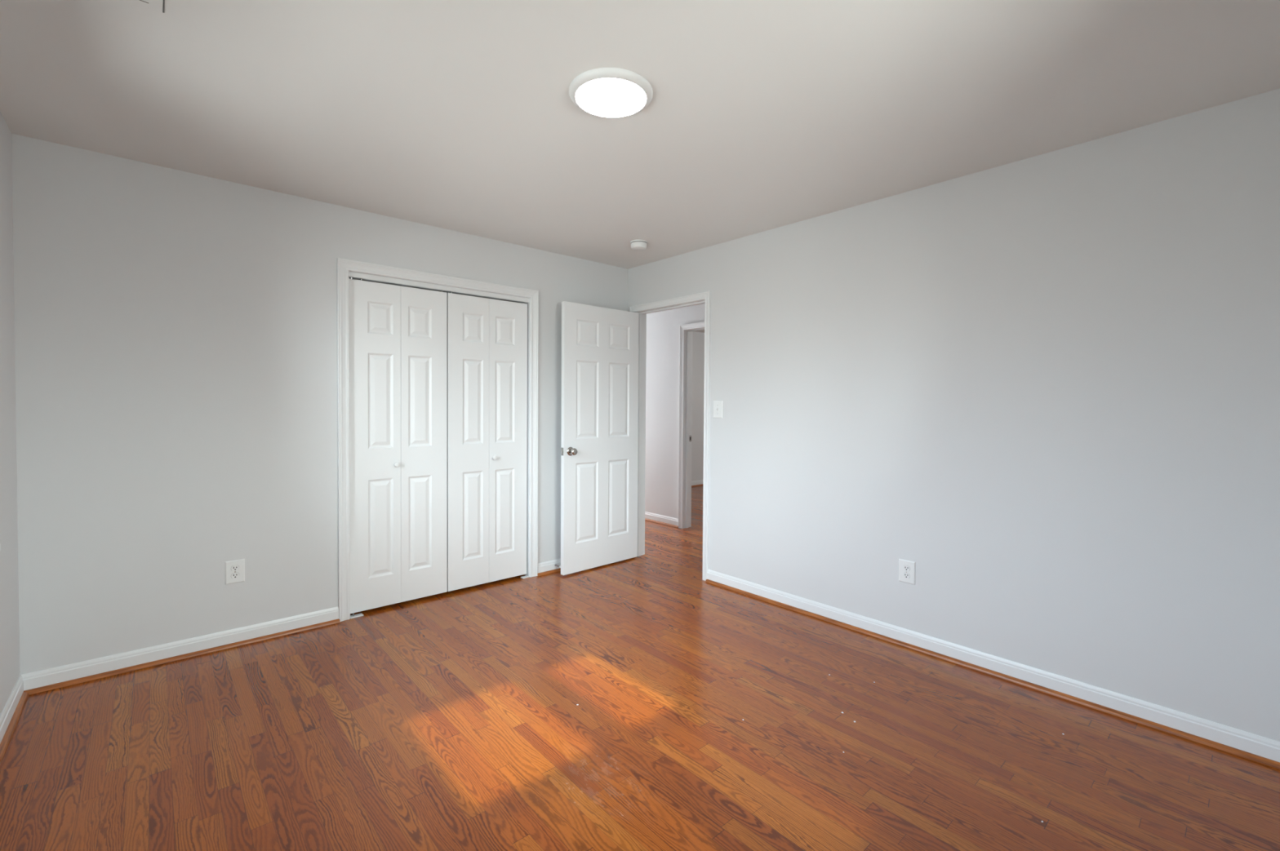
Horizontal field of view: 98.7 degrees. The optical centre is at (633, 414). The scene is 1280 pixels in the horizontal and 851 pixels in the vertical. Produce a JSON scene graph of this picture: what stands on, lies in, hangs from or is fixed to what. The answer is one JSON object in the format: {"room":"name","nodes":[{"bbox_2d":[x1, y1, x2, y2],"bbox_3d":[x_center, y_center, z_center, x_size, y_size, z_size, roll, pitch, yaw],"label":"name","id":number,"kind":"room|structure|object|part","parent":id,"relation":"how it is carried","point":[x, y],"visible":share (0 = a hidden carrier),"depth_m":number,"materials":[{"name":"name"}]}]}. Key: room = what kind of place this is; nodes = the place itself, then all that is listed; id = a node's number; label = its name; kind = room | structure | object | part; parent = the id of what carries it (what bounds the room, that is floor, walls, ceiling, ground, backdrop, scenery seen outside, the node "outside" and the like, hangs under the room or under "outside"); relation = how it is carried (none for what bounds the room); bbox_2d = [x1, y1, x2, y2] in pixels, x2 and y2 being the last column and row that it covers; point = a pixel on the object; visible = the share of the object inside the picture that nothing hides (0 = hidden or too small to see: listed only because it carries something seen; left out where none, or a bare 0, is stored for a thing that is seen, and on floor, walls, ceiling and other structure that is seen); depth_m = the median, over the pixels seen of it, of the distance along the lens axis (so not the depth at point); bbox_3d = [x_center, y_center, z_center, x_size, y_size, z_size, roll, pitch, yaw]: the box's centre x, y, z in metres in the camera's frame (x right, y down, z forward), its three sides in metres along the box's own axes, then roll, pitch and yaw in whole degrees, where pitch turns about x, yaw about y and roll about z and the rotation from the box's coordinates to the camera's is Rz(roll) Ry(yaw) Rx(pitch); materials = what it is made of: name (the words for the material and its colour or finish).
{"room":"empty bedroom","nodes":[
{"label":"empty bedroom","id":0,"kind":"room"},
{"bbox_2d":[0,111,19,715],"bbox_3d":[-1.377,0.048,0.806,0.120,2.440,4.100,-1,1,-41],"label":"wall","id":1,"kind":"structure","parent":0,"point":[9,577],"depth_m":2.25,"materials":[{"name":"grey paint"}]},
{"bbox_2d":[0,675,23,743],"bbox_3d":[-1.374,1.222,0.917,0.012,0.088,3.980,-1,1,-41],"label":"baseboard","id":2,"kind":"structure","parent":1,"relation":"attached to","point":[6,717],"depth_m":2.21,"materials":[{"name":"white paint"}]},
{"bbox_2d":[0,692,29,764],"bbox_3d":[-1.357,1.257,0.921,0.018,0.018,3.938,-1,1,-41],"label":"trim","id":3,"kind":"structure","parent":1,"relation":"attached to","point":[10,731],"depth_m":2.16,"materials":[{"name":"brown wood"}]},
{"bbox_2d":[11,133,627,675],"bbox_3d":[-1.409,-0.005,3.584,3.736,2.440,0.120,-1,1,-41],"label":"wall","id":4,"kind":"structure","parent":0,"point":[175,331],"depth_m":2.76,"materials":[{"name":"grey paint"}]},
{"bbox_2d":[23,618,340,695],"bbox_3d":[-2.198,1.215,2.814,1.252,0.018,0.018,-1,1,-41],"label":"trim","id":5,"kind":"structure","parent":4,"relation":"attached to","point":[82,680],"depth_m":2.73,"materials":[{"name":"brown wood"}]},
{"bbox_2d":[225,559,244,585],"bbox_3d":[-2.108,0.831,2.906,0.086,0.122,0.008,-1,1,-41],"label":"wall outlet","id":6,"kind":"object","parent":4,"relation":"attached to","point":[234,570],"visible":1,"depth_m":2.90,"materials":[{"name":"white plastic"}]},
{"bbox_2d":[231,573,239,578],"bbox_3d":[-2.107,0.851,2.904,0.034,0.028,0.003,-1,1,-41],"label":"receptacle","id":7,"kind":"object","parent":6,"relation":"attached to","point":[233,575],"depth_m":2.90,"materials":[{"name":"white plastic"}]},
{"bbox_2d":[231,565,239,571],"bbox_3d":[-2.107,0.812,2.903,0.034,0.028,0.003,-1,1,-41],"label":"receptacle","id":8,"kind":"object","parent":6,"relation":"attached to","point":[233,568],"depth_m":2.90,"materials":[{"name":"white plastic"}]},
{"bbox_2d":[19,559,560,690],"bbox_3d":[-1.373,1.172,3.557,3.496,0.088,0.012,-1,1,-41],"label":"baseboard","id":9,"kind":"structure","parent":4,"relation":"attached to","point":[45,677],"depth_m":2.75,"materials":[{"name":"white paint"}]},
{"bbox_2d":[348,279,447,613],"bbox_3d":[-1.472,0.192,3.476,0.596,2.005,0.062,-1,1,-41],"label":"door","id":10,"kind":"structure","parent":4,"relation":"in","point":[398,334],"depth_m":3.46,"materials":[{"name":"white paint"}]},
{"bbox_3d":[-1.486,0.312,3.447,0.033,0.033,0.033,-1,1,-41],"label":"knob","id":11,"kind":"part","parent":10,"relation":"part of","materials":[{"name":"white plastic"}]},
{"bbox_2d":[337,257,538,622],"bbox_3d":[-1.263,0.148,3.704,1.348,2.131,0.138,-1,1,-41],"label":"door frame","id":12,"kind":"structure","parent":4,"relation":"attached to","point":[344,266],"depth_m":3.36,"materials":[{"name":"white paint"}]},
{"bbox_2d":[348,271,528,303],"bbox_3d":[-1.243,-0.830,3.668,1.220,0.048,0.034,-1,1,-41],"label":"sliding track","id":13,"kind":"object","parent":4,"relation":"attached to","point":[351,274],"visible":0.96,"depth_m":3.60,"materials":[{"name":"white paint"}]},
{"bbox_2d":[447,293,527,591],"bbox_3d":[-1.017,0.187,3.876,0.601,2.005,0.062,-1,1,-41],"label":"door","id":14,"kind":"structure","parent":4,"relation":"in","point":[487,338],"depth_m":3.86,"materials":[{"name":"white paint"}]},
{"bbox_2d":[537,568,560,576],"bbox_3d":[-0.389,1.196,4.402,0.877,0.018,0.018,-1,1,-41],"label":"trim","id":15,"kind":"structure","parent":4,"relation":"attached to","point":[559,569],"depth_m":4.17,"materials":[{"name":"brown wood"}]},
{"bbox_2d":[0,485,1279,850],"bbox_3d":[0.495,1.226,5.219,8.896,0.060,8.380,-1,1,-41],"label":"floor","id":16,"kind":"structure","parent":0,"point":[451,721],"depth_m":2.08,"materials":[{"name":"brown wood"}]},
{"bbox_2d":[350,613,363,618],"bbox_3d":[-1.675,1.206,3.316,0.071,0.024,0.038,-1,1,-41],"label":"pivot bracket","id":17,"kind":"object","parent":16,"relation":"on","point":[353,615],"visible":0.98,"depth_m":3.31,"materials":[{"name":"white metal"}]},
{"bbox_2d":[520,573,529,578],"bbox_3d":[-0.806,1.197,4.077,0.053,0.024,0.038,-1,1,-41],"label":"pivot bracket","id":18,"kind":"object","parent":16,"relation":"on","point":[526,576],"visible":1,"depth_m":4.08,"materials":[{"name":"white metal"}]},
{"bbox_2d":[0,0,1279,333],"bbox_3d":[0.511,-1.294,5.170,8.896,0.100,8.380,-1,1,-41],"label":"ceiling","id":19,"kind":"structure","parent":0,"point":[461,116],"depth_m":2.02,"materials":[{"name":"paint"}]},
{"bbox_2d":[139,0,164,13],"bbox_3d":[-1.346,-1.179,1.243,0.440,0.002,0.622,-1,1,-41],"label":"ceiling hatch","id":20,"kind":"object","parent":19,"relation":"attached to","point":[157,2],"visible":1,"depth_m":1.58,"materials":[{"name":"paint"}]},
{"bbox_3d":[-1.340,-1.179,1.232,0.436,0.001,0.598,-1,1,-41],"label":"hatch panel","id":21,"kind":"part","parent":20,"relation":"part of","materials":[{"name":"paint"}]},
{"bbox_2d":[568,67,653,118],"bbox_3d":[-0.084,-1.176,2.027,0.308,0.022,0.308,-1,1,-41],"label":"recessed light","id":22,"kind":"object","parent":19,"relation":"in","point":[602,92],"visible":1,"depth_m":1.99,"materials":[{"name":"white plastic"}]},
{"bbox_2d":[630,240,647,251],"bbox_3d":[0.037,-1.197,3.892,0.124,0.051,0.124,-1,1,-41],"label":"smoke detector","id":23,"kind":"object","parent":19,"relation":"attached to","point":[636,245],"visible":1,"depth_m":3.85,"materials":[{"name":"white plastic"}]},
{"bbox_2d":[644,303,704,519],"bbox_3d":[0.486,-0.036,5.832,0.120,2.440,7.000,-1,1,-41],"label":"wall","id":24,"kind":"structure","parent":0,"point":[663,328],"depth_m":5.92,"materials":[{"name":"grey paint"}]},
{"bbox_2d":[644,511,678,525],"bbox_3d":[0.429,1.140,5.811,0.012,0.088,7.000,-1,1,-41],"label":"baseboard","id":25,"kind":"structure","parent":24,"relation":"attached to","point":[654,517],"depth_m":5.95,"materials":[{"name":"white paint"}]},
{"bbox_2d":[644,518,678,528],"bbox_3d":[-0.713,1.142,7.090,0.018,0.018,3.570,-1,1,-41],"label":"trim","id":26,"kind":"structure","parent":24,"relation":"attached to","point":[646,519],"depth_m":5.92,"materials":[{"name":"brown wood"}]},
{"bbox_2d":[678,321,704,528],"bbox_3d":[0.817,0.134,5.444,0.138,2.118,0.891,-1,1,-41],"label":"door frame","id":27,"kind":"structure","parent":24,"relation":"attached to","point":[688,333],"depth_m":5.72,"materials":[{"name":"white paint"}]},
{"bbox_2d":[691,331,704,481],"bbox_3d":[2.509,-0.036,6.483,4.020,2.440,5.552,-1,1,-41],"label":"wall","id":28,"kind":"structure","parent":0,"point":[698,340],"depth_m":8.71,"materials":[{"name":"grey paint"}]},
{"bbox_2d":[691,480,702,485],"bbox_3d":[0.754,1.090,8.498,3.780,0.088,0.012,-1,1,-41],"label":"baseboard","id":29,"kind":"structure","parent":28,"relation":"attached to","point":[699,482],"depth_m":8.71,"materials":[{"name":"white paint"}]},
{"bbox_2d":[627,88,1279,742],"bbox_3d":[1.341,0.020,3.190,0.120,2.440,4.100,-1,1,-41],"label":"wall","id":30,"kind":"structure","parent":0,"point":[1046,386],"depth_m":2.51,"materials":[{"name":"grey paint"}]},
{"bbox_2d":[560,301,639,575],"bbox_3d":[-0.254,0.176,4.340,0.771,2.036,0.160,-1,2,-43],"label":"door","id":31,"kind":"structure","parent":30,"relation":"in","point":[599,417],"depth_m":4.30,"materials":[{"name":"white paint"}]},
{"bbox_3d":[-0.450,0.275,4.089,0.053,0.053,0.052,-1,2,-43],"label":"knob","id":32,"kind":"part","parent":31,"relation":"part of","materials":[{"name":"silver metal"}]},
{"bbox_2d":[629,291,711,581],"bbox_3d":[0.307,0.153,4.370,0.156,2.114,0.883,-1,1,-41],"label":"door frame","id":33,"kind":"structure","parent":30,"relation":"attached to","point":[706,295],"depth_m":4.32,"materials":[{"name":"white paint"}]},
{"bbox_2d":[713,400,723,418],"bbox_3d":[0.599,-0.037,3.932,0.017,0.125,0.088,-1,1,-41],"label":"light switch","id":34,"kind":"object","parent":30,"relation":"attached to","point":[717,405],"visible":1,"depth_m":3.93,"materials":[{"name":"white plastic"}]},
{"bbox_2d":[898,559,915,585],"bbox_3d":[1.470,0.846,2.956,0.008,0.122,0.086,-1,1,-41],"label":"wall outlet","id":35,"kind":"object","parent":30,"relation":"attached to","point":[906,568],"visible":1,"depth_m":2.95,"materials":[{"name":"white plastic"}]},
{"bbox_2d":[902,573,910,578],"bbox_3d":[1.468,0.866,2.955,0.003,0.028,0.034,-1,1,-41],"label":"receptacle","id":36,"kind":"object","parent":35,"relation":"attached to","point":[905,575],"depth_m":2.95,"materials":[{"name":"white plastic"}]},
{"bbox_2d":[902,565,910,571],"bbox_3d":[1.468,0.826,2.954,0.003,0.028,0.034,-1,1,-41],"label":"receptacle","id":37,"kind":"object","parent":35,"relation":"attached to","point":[905,568],"depth_m":2.95,"materials":[{"name":"white plastic"}]},
{"bbox_2d":[705,579,1279,769],"bbox_3d":[1.533,1.238,2.863,0.018,0.018,3.045,-1,1,-41],"label":"trim","id":38,"kind":"structure","parent":30,"relation":"attached to","point":[1201,740],"depth_m":2.50,"materials":[{"name":"brown wood"}]},
{"bbox_2d":[707,569,1279,762],"bbox_3d":[1.549,1.203,2.867,0.012,0.088,3.057,-1,1,-41],"label":"baseboard","id":39,"kind":"structure","parent":30,"relation":"attached to","point":[1258,745],"depth_m":2.50,"materials":[{"name":"white paint"}]}
]}

